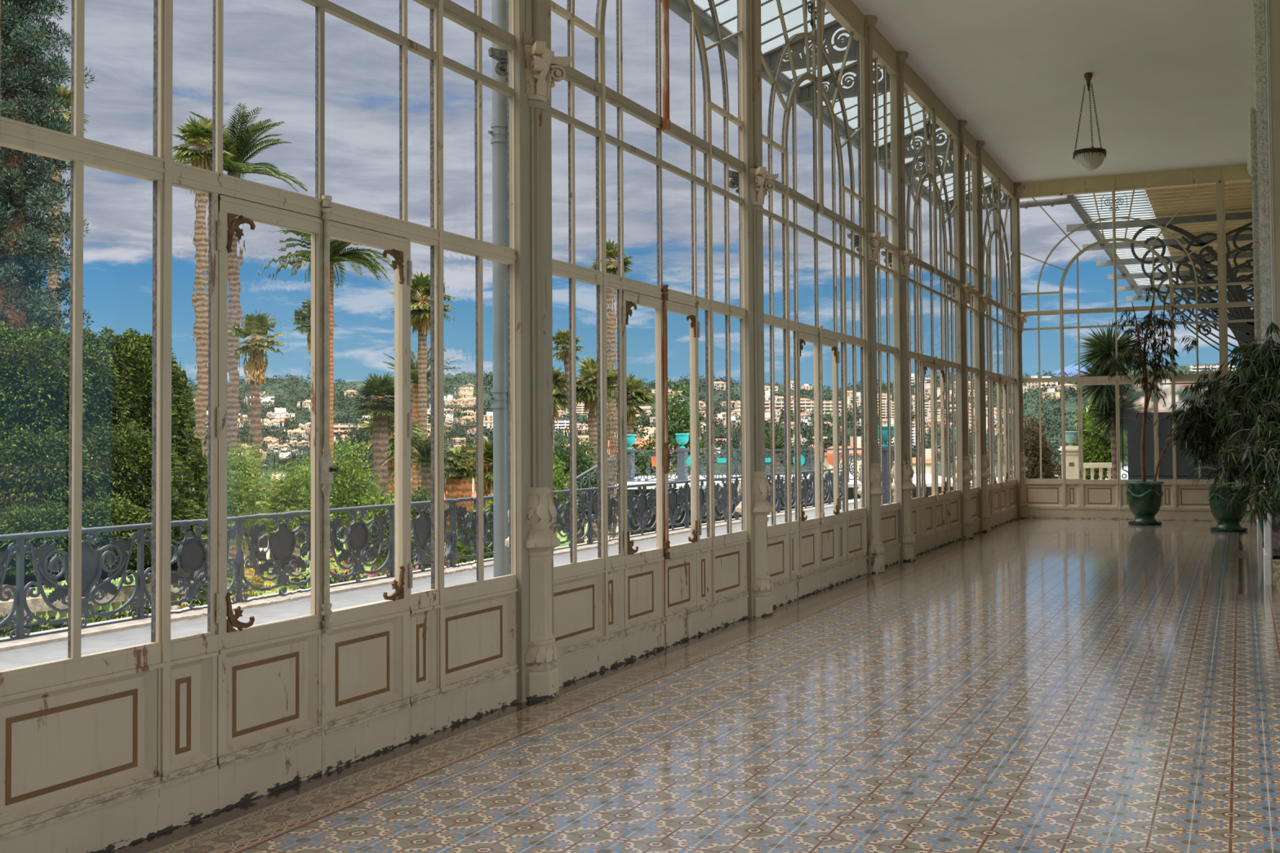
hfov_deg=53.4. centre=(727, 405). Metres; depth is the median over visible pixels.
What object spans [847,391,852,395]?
house
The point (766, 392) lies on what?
house
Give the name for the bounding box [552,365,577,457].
fan palm
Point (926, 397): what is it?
house
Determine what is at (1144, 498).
glazed pot
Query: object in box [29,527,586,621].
lawn
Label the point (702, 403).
house
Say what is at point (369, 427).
fan palm
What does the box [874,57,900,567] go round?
window
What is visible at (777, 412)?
house
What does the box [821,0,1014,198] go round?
beam
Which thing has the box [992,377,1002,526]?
door
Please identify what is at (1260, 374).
weeping ficus
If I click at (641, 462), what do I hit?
tree
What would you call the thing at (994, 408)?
house
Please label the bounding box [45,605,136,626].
ivy
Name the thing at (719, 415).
house
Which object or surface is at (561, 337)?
fan palm
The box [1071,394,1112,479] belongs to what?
tree
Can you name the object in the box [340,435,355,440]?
house
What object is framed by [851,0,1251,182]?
ceiling
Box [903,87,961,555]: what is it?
window
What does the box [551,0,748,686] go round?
window
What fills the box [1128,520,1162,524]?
saucer
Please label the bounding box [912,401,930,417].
apartment block
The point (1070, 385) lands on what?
house
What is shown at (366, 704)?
door
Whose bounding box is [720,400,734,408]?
house
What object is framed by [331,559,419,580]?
flower bed
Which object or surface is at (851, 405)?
house
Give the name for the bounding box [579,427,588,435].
house
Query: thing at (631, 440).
bowl
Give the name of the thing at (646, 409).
house
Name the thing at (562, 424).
apartment block
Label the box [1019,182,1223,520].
window
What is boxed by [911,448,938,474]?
villa
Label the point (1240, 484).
leaf plant
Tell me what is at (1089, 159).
pendant lamp
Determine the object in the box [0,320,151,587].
hedge
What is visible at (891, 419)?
house
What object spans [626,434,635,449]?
urn
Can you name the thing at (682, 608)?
door
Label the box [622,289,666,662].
door
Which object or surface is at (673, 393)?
house
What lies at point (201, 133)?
fan palm
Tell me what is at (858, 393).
house
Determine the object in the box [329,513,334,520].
tree
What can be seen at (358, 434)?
conifer tree
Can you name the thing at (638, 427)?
house
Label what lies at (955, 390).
house
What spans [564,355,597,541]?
fan palm
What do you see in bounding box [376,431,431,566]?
date palm
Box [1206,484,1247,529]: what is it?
glazed pot
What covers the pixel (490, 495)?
shrub
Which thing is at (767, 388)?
house
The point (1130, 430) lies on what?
door
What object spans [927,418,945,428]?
house
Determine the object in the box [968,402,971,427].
apartment block
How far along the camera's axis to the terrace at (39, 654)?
11.86 m
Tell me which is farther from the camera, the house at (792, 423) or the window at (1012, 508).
the house at (792, 423)
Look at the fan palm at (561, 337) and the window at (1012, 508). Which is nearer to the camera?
the window at (1012, 508)
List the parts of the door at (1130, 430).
dado panel, frosted pane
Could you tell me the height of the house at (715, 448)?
8.794 m
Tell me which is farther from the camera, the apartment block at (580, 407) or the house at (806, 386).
the house at (806, 386)
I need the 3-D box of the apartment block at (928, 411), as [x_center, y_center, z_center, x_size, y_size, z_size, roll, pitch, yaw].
[148.988,8.194,901.163,13.189,12.284,5.246,-1,-2,1]
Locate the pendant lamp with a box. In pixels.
[1072,72,1106,171]
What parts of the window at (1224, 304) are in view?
frosted pane, dado panel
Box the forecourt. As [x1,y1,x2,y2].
[893,466,1112,500]
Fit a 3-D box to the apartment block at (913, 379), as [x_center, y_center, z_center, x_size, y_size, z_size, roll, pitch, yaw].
[185.116,-22.010,1221.496,20.946,11.378,7.584,0,-2,0]
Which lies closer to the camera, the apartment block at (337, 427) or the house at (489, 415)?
the apartment block at (337, 427)
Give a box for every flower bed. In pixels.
[329,557,352,581]
[329,568,368,584]
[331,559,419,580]
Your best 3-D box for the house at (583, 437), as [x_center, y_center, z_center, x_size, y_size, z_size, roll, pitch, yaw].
[-92.159,23.842,810.429,11.439,9.759,6.460,-1,-2,14]
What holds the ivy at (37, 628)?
on the lawn
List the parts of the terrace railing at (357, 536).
plate, panel, post, plate, panel, post, panel, plate, plate, panel, post, panel, plate, handrail, panel, plate, plate, panel, post, panel, plate, panel, plate, plate, panel, post, plate, panel, plate, panel, post, panel, panel, post, panel, plate, plate, panel, post, plate, panel, post, panel, plate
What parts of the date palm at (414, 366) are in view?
crown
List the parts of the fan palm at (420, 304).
crown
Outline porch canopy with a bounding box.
[994,180,1254,362]
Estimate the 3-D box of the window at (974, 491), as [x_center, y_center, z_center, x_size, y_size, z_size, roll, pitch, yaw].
[3.842,-1.015,20.143,0.070,6.105,1.200,-1,-2,22]
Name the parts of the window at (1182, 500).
dado panel, dado panel, dado panel, frosted pane, dado panel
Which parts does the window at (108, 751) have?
dado panel, dado panel, old pane, dado panel, dado panel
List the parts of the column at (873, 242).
backing post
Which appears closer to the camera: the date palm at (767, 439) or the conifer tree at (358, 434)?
the date palm at (767, 439)
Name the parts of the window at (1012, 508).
dado panel, dado panel, dado panel, dado panel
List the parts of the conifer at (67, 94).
crown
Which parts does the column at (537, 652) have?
backing post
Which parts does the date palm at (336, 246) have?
crown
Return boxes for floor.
[108,518,1279,852]
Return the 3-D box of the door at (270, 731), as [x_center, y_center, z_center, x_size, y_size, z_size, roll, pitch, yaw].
[-2.014,0.405,5.575,0.074,2.568,0.665,-1,-2,22]
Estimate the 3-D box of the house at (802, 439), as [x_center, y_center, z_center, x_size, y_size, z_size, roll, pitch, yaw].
[42.782,22.381,774.498,10.991,10.109,5.478,0,-2,-24]
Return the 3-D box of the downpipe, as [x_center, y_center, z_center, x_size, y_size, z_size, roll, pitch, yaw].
[-1.319,-1.499,8.076,0.420,6.500,0.138,-1,-2,22]
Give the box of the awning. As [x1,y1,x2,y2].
[660,0,1009,217]
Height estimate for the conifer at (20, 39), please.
15.837 m
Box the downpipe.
[488,0,509,577]
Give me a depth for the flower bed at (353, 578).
17.66 m
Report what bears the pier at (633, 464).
on the terrace at (640, 479)
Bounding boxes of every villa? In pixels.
[585,426,675,542]
[813,436,861,474]
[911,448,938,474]
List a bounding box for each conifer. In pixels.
[0,0,97,624]
[30,83,91,588]
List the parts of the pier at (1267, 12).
board, moulding, frame, violet panel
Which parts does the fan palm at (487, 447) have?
crown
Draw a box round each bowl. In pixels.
[626,435,635,445]
[675,435,688,444]
[1065,433,1077,443]
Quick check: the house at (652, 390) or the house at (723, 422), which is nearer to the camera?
the house at (723, 422)
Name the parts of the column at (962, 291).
backing post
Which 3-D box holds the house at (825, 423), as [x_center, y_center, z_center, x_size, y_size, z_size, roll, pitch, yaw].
[71.848,15.495,917.104,10.015,7.808,5.202,-1,-2,28]
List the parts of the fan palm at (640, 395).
crown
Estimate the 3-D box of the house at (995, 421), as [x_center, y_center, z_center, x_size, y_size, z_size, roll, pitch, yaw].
[177.914,12.642,861.787,11.660,10.652,5.792,-1,-2,10]
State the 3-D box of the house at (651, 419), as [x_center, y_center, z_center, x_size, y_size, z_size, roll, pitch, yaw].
[-45.756,11.699,886.838,15.393,14.782,7.888,-1,-2,25]
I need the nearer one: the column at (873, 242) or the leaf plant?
the column at (873, 242)
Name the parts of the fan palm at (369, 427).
crown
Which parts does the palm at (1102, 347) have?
stem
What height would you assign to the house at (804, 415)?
9.265 m
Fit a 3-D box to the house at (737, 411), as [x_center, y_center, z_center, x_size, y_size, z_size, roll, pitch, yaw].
[10.066,8.227,960.081,15.102,11.651,7.722,0,-2,-3]
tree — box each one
[329,437,382,579]
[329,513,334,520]
[336,422,373,519]
[552,427,597,521]
[631,412,656,477]
[641,378,721,475]
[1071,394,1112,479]
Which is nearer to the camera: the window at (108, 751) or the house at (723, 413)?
the window at (108, 751)
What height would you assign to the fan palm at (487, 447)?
3.908 m
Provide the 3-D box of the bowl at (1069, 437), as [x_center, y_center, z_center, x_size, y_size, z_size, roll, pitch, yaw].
[9.203,0.865,34.007,0.374,0.276,0.374,-1,-2,22]
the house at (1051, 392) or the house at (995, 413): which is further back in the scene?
the house at (1051, 392)
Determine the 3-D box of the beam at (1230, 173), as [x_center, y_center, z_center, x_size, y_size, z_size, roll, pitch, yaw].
[7.946,-4.164,23.329,5.300,0.295,0.105,-1,-2,22]
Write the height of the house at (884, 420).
10.443 m
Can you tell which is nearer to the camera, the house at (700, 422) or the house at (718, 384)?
the house at (700, 422)
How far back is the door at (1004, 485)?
22.90 m
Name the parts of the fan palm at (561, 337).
crown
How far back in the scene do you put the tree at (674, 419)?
59.52 m
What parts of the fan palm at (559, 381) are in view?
crown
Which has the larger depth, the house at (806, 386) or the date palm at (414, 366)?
the house at (806, 386)
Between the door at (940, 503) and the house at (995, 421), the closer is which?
the door at (940, 503)
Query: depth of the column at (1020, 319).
24.11 m
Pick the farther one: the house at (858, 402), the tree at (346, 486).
the house at (858, 402)
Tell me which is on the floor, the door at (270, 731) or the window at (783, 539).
the window at (783, 539)
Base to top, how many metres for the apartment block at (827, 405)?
14.502 m
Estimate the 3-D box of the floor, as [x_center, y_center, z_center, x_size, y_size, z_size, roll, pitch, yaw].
[4.084,1.772,8.286,9.200,0.120,30.500,-1,-2,22]
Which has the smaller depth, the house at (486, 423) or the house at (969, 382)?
the house at (486, 423)
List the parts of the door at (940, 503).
bolt rod, dado panel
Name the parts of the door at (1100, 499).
dado panel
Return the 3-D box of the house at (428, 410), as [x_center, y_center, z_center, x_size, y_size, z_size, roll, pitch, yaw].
[-211.939,6.187,920.116,17.521,14.797,8.403,1,-2,-32]
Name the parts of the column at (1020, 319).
backing post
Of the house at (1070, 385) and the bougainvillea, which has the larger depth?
the house at (1070, 385)
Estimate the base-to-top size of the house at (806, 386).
8.482 m
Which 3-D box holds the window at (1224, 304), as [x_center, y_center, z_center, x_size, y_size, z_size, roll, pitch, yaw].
[9.626,-1.147,22.588,1.540,6.405,0.070,-1,-2,22]
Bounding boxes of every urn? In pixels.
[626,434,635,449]
[675,433,689,448]
[877,426,893,447]
[1065,431,1078,445]
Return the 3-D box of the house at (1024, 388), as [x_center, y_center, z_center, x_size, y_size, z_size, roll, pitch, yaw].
[253.507,-12.839,1099.827,12.551,13.720,8.055,0,-2,-5]
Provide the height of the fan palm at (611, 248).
11.778 m
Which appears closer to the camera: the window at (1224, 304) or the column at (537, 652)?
the column at (537, 652)
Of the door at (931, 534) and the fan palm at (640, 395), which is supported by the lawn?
the fan palm at (640, 395)
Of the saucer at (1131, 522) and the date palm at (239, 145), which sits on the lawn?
the date palm at (239, 145)
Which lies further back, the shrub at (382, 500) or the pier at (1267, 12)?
the shrub at (382, 500)
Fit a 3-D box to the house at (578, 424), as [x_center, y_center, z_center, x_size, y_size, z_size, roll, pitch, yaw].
[-101.943,16.067,873.971,15.199,8.073,7.322,0,-2,-28]
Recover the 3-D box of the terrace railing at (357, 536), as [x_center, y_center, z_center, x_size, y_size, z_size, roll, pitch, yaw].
[-2.880,1.571,16.367,0.048,0.843,30.382,-1,-2,22]
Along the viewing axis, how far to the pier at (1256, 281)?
17.95 m
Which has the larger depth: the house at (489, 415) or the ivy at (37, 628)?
the house at (489, 415)
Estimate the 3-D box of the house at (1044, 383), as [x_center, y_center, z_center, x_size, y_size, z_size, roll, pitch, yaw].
[287.249,-19.262,1141.230,18.636,14.534,10.425,0,-2,-2]
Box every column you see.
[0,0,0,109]
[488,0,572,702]
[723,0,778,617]
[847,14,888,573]
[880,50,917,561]
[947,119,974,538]
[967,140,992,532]
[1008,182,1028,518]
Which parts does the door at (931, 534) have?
dado panel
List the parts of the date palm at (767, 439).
crown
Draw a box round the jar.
[1257,509,1263,537]
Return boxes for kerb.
[0,498,860,651]
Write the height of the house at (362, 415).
9.085 m
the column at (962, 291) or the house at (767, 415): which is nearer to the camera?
the column at (962, 291)
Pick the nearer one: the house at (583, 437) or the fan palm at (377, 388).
the fan palm at (377, 388)
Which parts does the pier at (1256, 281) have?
board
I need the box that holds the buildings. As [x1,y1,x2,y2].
[333,364,1219,532]
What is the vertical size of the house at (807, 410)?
8.278 m
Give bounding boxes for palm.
[172,102,309,192]
[172,115,235,170]
[329,238,392,558]
[349,370,413,577]
[355,411,423,569]
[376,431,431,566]
[382,346,430,511]
[387,271,430,495]
[483,437,493,507]
[552,327,585,544]
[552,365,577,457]
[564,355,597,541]
[587,238,635,276]
[626,372,655,535]
[764,419,804,471]
[1069,316,1150,487]
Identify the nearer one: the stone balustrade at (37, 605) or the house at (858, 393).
the stone balustrade at (37, 605)
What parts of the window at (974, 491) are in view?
dado panel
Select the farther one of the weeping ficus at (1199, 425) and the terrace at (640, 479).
the terrace at (640, 479)
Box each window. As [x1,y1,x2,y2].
[0,0,518,852]
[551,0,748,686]
[761,0,867,608]
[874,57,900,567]
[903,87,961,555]
[964,148,980,533]
[982,171,1017,528]
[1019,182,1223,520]
[1217,182,1257,521]
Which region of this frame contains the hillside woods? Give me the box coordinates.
[333,362,1240,470]
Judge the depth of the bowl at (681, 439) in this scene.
35.87 m
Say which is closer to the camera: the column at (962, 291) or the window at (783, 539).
the window at (783, 539)
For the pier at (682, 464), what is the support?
on the terrace at (640, 479)
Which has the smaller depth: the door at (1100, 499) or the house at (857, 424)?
the door at (1100, 499)
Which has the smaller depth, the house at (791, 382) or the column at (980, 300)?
the column at (980, 300)
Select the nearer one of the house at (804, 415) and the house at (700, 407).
the house at (804, 415)
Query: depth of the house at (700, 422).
837.71 m
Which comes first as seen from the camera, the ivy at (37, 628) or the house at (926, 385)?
the ivy at (37, 628)
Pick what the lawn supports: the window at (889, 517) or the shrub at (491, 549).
the shrub at (491, 549)
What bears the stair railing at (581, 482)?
attached to the terrace at (640, 479)
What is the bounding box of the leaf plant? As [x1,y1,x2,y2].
[1229,478,1263,490]
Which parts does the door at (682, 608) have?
bolt rod, dado panel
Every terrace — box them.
[0,500,893,671]
[626,448,972,535]
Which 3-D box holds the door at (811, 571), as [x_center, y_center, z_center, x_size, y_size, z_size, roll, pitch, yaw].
[0.800,0.571,12.526,0.074,2.568,0.665,-1,-2,22]
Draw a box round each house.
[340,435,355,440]
[344,390,357,396]
[356,415,370,422]
[426,404,430,417]
[483,411,493,421]
[483,420,493,428]
[557,410,566,417]
[563,430,569,436]
[577,423,587,430]
[577,435,588,444]
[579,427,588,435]
[632,425,642,432]
[635,405,653,415]
[648,417,669,426]
[651,389,671,394]
[667,391,682,395]
[688,400,705,406]
[698,405,705,410]
[700,422,706,434]
[700,447,720,453]
[713,381,725,390]
[714,413,725,424]
[714,438,732,445]
[715,412,734,417]
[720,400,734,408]
[721,416,740,428]
[731,408,740,417]
[764,386,777,392]
[764,390,777,400]
[764,408,781,418]
[764,412,779,426]
[777,395,794,400]
[782,422,794,429]
[790,381,793,389]
[791,434,806,444]
[800,383,812,390]
[800,413,810,421]
[800,419,812,428]
[802,408,813,414]
[823,422,832,428]
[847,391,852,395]
[847,391,861,402]
[847,400,853,410]
[856,400,861,407]
[856,418,861,426]
[877,393,892,400]
[881,418,887,423]
[882,417,893,426]
[911,395,928,399]
[914,382,940,397]
[924,413,940,424]
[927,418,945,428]
[944,390,955,399]
[954,381,970,388]
[955,390,974,396]
[986,407,996,414]
[986,416,996,424]
[993,412,1003,418]
[1012,386,1027,394]
[1026,375,1042,388]
[1041,376,1057,387]
[1042,388,1059,399]
[1057,383,1076,391]
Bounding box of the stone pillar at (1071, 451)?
[1058,445,1079,479]
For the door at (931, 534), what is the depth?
17.50 m
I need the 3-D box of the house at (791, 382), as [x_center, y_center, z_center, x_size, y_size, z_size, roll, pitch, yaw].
[64.702,-17.746,1255.267,15.438,13.799,8.675,-1,-2,2]
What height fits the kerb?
0.322 m
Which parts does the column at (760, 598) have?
backing post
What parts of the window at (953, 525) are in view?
dado panel, dado panel, dado panel, dado panel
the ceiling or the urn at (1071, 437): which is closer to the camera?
the ceiling
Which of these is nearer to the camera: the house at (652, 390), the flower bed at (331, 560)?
the flower bed at (331, 560)
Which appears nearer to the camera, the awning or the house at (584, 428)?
the awning
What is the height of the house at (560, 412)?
8.097 m
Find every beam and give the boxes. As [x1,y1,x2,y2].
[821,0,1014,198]
[1016,164,1251,199]
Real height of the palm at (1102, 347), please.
5.578 m
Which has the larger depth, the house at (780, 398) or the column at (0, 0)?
the house at (780, 398)
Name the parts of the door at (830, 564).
bolt rod, dado panel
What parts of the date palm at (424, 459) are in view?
crown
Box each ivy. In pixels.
[0,613,67,638]
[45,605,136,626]
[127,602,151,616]
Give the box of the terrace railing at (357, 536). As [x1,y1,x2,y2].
[0,467,842,642]
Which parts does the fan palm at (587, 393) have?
crown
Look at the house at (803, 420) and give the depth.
908.00 m
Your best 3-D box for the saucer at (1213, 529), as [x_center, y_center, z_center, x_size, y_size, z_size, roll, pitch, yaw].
[8.052,1.986,20.357,0.570,0.045,0.570,-1,-2,22]
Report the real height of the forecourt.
0.001 m
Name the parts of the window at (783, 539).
dado panel, dado panel, dado panel, dado panel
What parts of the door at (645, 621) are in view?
dado panel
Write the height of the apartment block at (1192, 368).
8.933 m
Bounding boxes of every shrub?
[350,480,413,575]
[484,494,493,559]
[487,477,493,511]
[552,456,579,547]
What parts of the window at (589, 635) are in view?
dado panel, old pane, dado panel, dado panel, dado panel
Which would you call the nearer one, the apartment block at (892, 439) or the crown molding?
the crown molding
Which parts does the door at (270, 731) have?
old pane, dado panel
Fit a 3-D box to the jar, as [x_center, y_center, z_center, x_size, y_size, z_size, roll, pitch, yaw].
[7.084,1.549,16.411,0.410,0.720,0.410,-1,-2,22]
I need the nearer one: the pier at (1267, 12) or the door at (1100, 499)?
the pier at (1267, 12)
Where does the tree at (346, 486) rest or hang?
on the lawn
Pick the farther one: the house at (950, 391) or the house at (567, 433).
the house at (950, 391)
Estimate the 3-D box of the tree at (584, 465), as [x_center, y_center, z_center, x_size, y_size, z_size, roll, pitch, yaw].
[-4.148,2.815,33.957,2.072,4.461,2.223,-1,-2,32]
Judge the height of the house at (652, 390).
14.764 m
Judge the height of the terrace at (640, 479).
4.790 m
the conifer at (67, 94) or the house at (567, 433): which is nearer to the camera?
the conifer at (67, 94)
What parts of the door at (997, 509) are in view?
dado panel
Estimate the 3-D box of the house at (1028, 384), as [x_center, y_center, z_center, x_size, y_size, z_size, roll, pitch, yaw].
[273.463,-18.209,1128.129,11.593,17.073,8.433,-2,-2,38]
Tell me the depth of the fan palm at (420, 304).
43.78 m
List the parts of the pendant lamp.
chain, lamp shade, chain, chain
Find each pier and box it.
[626,448,635,527]
[675,448,688,479]
[878,447,894,503]
[1249,106,1263,544]
[1253,0,1279,585]
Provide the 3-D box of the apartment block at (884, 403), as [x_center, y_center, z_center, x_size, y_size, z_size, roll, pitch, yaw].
[116.802,5.957,921.905,11.936,18.832,4.862,0,-2,-1]
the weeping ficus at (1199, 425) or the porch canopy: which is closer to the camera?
the weeping ficus at (1199, 425)
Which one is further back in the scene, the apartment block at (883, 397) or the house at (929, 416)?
the apartment block at (883, 397)
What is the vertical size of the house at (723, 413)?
10.129 m
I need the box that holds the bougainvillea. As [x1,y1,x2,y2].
[1009,413,1062,479]
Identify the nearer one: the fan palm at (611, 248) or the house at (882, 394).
the fan palm at (611, 248)
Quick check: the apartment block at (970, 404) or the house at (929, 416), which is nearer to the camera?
the apartment block at (970, 404)
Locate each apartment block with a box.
[333,423,367,436]
[554,420,569,431]
[564,404,588,414]
[734,400,813,413]
[822,400,841,413]
[877,395,887,411]
[878,437,893,446]
[881,400,893,418]
[911,377,930,386]
[911,426,920,447]
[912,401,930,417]
[926,408,945,417]
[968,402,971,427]
[1188,364,1235,371]
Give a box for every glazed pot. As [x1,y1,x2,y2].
[1124,480,1164,523]
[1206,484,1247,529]
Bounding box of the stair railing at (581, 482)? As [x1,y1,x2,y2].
[555,464,597,506]
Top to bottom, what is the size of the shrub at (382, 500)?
2.820 m
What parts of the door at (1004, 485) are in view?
bolt rod, dado panel, frame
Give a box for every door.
[215,194,324,812]
[319,195,413,774]
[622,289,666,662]
[661,284,702,648]
[793,331,822,597]
[817,325,841,590]
[920,360,937,551]
[933,355,946,547]
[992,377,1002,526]
[999,373,1008,524]
[1078,380,1119,519]
[1117,379,1160,519]
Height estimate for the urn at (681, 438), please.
0.418 m
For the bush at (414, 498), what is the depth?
29.90 m
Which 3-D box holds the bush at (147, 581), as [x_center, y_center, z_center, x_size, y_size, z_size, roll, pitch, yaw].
[-10.204,2.382,24.005,1.672,2.824,1.588,0,-2,-23]
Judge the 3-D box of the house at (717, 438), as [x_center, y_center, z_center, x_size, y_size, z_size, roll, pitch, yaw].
[-2.259,23.691,775.639,10.464,7.192,5.575,0,-2,-15]
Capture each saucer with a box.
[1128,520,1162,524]
[1209,527,1248,532]
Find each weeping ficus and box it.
[1093,286,1209,481]
[1160,369,1253,484]
[1186,320,1279,531]
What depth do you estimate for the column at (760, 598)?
11.01 m
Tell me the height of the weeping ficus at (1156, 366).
3.531 m
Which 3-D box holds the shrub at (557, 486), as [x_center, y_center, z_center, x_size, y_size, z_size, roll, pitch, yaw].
[-4.115,2.930,29.955,1.390,3.492,1.282,1,-2,-36]
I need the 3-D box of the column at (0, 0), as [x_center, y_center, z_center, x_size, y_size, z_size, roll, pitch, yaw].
[-2.594,-1.545,4.195,0.399,6.400,0.399,-1,-2,22]
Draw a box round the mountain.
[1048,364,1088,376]
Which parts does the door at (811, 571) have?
dado panel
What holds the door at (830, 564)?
attached to the window at (783, 539)
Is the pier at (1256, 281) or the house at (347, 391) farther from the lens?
the house at (347, 391)
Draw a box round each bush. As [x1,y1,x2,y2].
[145,572,151,583]
[410,486,431,570]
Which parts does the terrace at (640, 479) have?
scroll railing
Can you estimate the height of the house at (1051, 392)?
13.187 m
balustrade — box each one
[0,582,151,630]
[1083,462,1111,479]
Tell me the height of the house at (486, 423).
8.478 m
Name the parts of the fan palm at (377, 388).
crown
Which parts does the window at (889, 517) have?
dado panel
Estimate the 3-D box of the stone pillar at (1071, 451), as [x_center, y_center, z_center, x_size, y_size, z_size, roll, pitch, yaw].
[9.206,2.124,33.997,0.520,2.097,0.520,-1,-2,5]
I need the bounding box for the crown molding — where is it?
[1247,0,1256,176]
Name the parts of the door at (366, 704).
bolt rod, bolt knob, dado panel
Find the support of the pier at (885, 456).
on the terrace at (39, 654)
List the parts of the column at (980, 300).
backing post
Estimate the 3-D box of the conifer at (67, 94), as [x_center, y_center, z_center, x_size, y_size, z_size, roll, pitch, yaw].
[-21.132,-2.277,39.835,1.939,15.919,2.137,-1,-2,22]
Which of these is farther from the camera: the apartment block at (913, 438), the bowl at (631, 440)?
the apartment block at (913, 438)
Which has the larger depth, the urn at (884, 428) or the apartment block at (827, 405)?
the apartment block at (827, 405)
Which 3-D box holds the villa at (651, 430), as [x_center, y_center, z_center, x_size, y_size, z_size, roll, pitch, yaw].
[-5.104,6.233,69.892,5.462,10.094,4.171,0,-2,0]
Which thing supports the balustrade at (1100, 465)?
on the forecourt
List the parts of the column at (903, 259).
backing post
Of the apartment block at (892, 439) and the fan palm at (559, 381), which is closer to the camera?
the fan palm at (559, 381)
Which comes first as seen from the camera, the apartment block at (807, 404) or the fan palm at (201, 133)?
the fan palm at (201, 133)
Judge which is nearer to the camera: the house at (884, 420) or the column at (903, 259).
the column at (903, 259)

